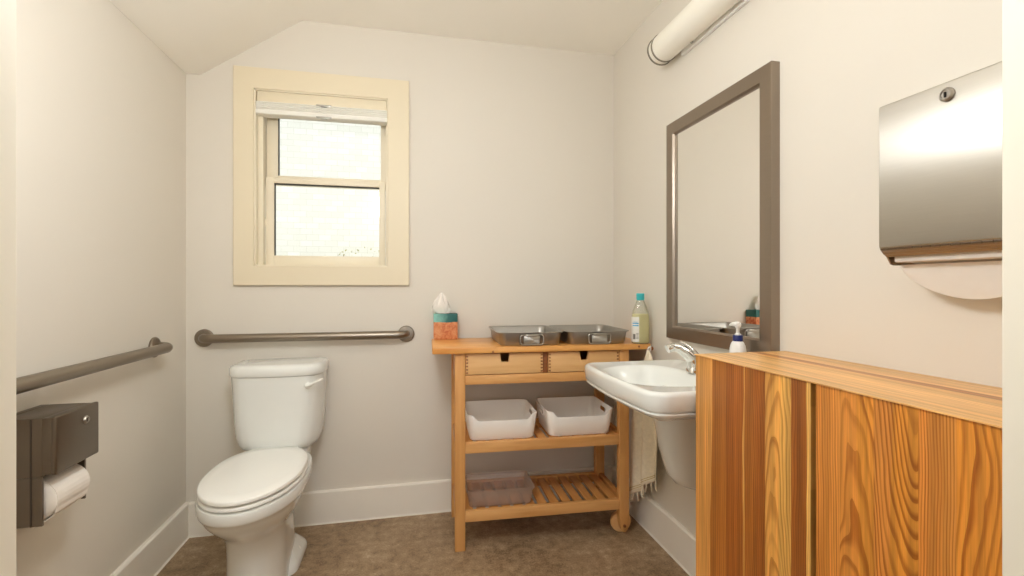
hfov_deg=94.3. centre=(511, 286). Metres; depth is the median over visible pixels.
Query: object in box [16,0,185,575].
wall
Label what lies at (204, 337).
grab bar
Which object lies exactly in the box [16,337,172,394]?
grab bar
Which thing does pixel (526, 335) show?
roasting pan
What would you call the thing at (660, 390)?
basin
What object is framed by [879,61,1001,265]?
paper towel dispenser
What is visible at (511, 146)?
wall
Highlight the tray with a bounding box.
[881,242,1001,265]
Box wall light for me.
[647,0,749,65]
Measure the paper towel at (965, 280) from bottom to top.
0.103 m
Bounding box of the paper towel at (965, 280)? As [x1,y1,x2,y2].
[895,250,1001,298]
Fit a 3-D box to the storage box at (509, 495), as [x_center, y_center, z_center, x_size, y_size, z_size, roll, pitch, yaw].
[-0.065,0.946,2.223,0.312,0.075,0.221,0,0,-10]
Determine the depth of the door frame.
0.51 m
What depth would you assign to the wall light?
1.78 m
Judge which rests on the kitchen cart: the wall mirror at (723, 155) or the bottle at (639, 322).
the bottle at (639, 322)
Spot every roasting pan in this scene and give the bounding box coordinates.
[489,325,562,345]
[549,324,628,343]
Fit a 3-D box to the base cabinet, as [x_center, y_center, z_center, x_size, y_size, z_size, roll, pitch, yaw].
[0.764,0.672,1.001,0.308,0.955,0.826,0,0,-12]
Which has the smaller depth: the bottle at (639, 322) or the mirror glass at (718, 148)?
the mirror glass at (718, 148)
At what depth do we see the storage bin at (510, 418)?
2.16 m
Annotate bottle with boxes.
[631,293,648,343]
[729,321,745,352]
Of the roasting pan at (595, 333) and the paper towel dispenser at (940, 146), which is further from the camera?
the roasting pan at (595, 333)
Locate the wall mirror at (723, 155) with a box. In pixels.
[666,61,779,351]
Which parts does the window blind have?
rail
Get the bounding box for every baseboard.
[110,502,188,575]
[188,465,611,537]
[611,465,695,575]
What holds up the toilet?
on the floor
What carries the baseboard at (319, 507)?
attached to the wall at (511, 146)
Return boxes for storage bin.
[465,399,536,440]
[536,396,611,435]
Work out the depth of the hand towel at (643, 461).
2.14 m
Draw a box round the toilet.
[195,357,328,575]
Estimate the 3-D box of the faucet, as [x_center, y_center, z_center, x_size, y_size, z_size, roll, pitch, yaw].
[0.612,0.253,1.699,0.136,0.115,0.052,0,0,-12]
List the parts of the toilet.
seat, lid, bowl, tank lid, tank, flush lever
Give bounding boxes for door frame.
[0,0,1023,575]
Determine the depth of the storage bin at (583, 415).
2.25 m
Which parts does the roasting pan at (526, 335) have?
handle plate, handle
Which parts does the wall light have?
plate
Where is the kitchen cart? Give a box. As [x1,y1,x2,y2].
[432,337,653,551]
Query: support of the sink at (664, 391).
attached to the wall at (842, 298)
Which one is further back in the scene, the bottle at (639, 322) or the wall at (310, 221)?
the wall at (310, 221)
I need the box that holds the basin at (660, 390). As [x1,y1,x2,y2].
[585,359,695,420]
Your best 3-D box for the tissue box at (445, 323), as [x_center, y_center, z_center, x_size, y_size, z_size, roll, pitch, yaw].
[-0.342,0.147,2.396,0.129,0.234,0.081,0,0,-10]
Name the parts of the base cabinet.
door, door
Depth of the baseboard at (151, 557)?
1.92 m
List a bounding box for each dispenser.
[16,402,98,528]
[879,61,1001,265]
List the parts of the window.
sash, sash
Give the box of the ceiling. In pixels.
[110,0,661,74]
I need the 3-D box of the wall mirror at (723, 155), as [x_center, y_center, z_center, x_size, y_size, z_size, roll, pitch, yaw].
[0.743,-0.235,1.751,0.032,0.911,0.604,0,0,-12]
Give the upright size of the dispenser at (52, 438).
0.276 m
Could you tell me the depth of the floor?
2.08 m
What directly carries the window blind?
attached to the window
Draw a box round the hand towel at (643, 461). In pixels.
[629,346,656,500]
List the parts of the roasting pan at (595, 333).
handle plate, handle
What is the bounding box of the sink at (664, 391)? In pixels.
[585,341,698,489]
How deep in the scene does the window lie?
2.31 m
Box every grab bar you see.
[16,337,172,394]
[194,326,413,346]
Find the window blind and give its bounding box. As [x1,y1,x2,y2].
[255,91,386,125]
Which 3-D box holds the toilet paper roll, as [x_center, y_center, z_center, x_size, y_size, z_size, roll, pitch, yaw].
[-1.220,0.551,1.258,0.106,0.121,0.130,0,0,-12]
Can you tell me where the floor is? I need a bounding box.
[157,498,688,575]
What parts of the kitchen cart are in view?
leg, panel, rail, rail, leg, drawer, rail, shelf rail, shelf rail, shelf rail, drawer, leg, rail, rail, leg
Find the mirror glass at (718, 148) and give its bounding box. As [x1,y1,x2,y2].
[676,87,759,337]
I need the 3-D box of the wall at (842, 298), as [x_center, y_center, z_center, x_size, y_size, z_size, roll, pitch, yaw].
[0.847,-0.150,1.633,0.120,2.600,2.330,0,0,-12]
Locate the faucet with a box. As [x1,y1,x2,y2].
[665,341,698,373]
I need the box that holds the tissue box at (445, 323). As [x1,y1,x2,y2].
[431,292,457,339]
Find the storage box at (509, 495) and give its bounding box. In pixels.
[465,471,534,507]
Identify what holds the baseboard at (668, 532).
attached to the wall at (842, 298)
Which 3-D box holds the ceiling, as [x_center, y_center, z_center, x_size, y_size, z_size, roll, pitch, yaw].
[-0.246,-1.266,1.395,2.358,0.568,2.330,0,0,-12]
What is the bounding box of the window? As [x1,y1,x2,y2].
[233,65,408,284]
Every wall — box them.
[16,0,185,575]
[186,21,613,501]
[276,119,385,265]
[614,0,1001,535]
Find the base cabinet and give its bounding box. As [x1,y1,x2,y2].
[694,351,1001,575]
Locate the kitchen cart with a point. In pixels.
(474, 361)
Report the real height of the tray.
0.036 m
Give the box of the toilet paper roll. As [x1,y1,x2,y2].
[33,464,89,528]

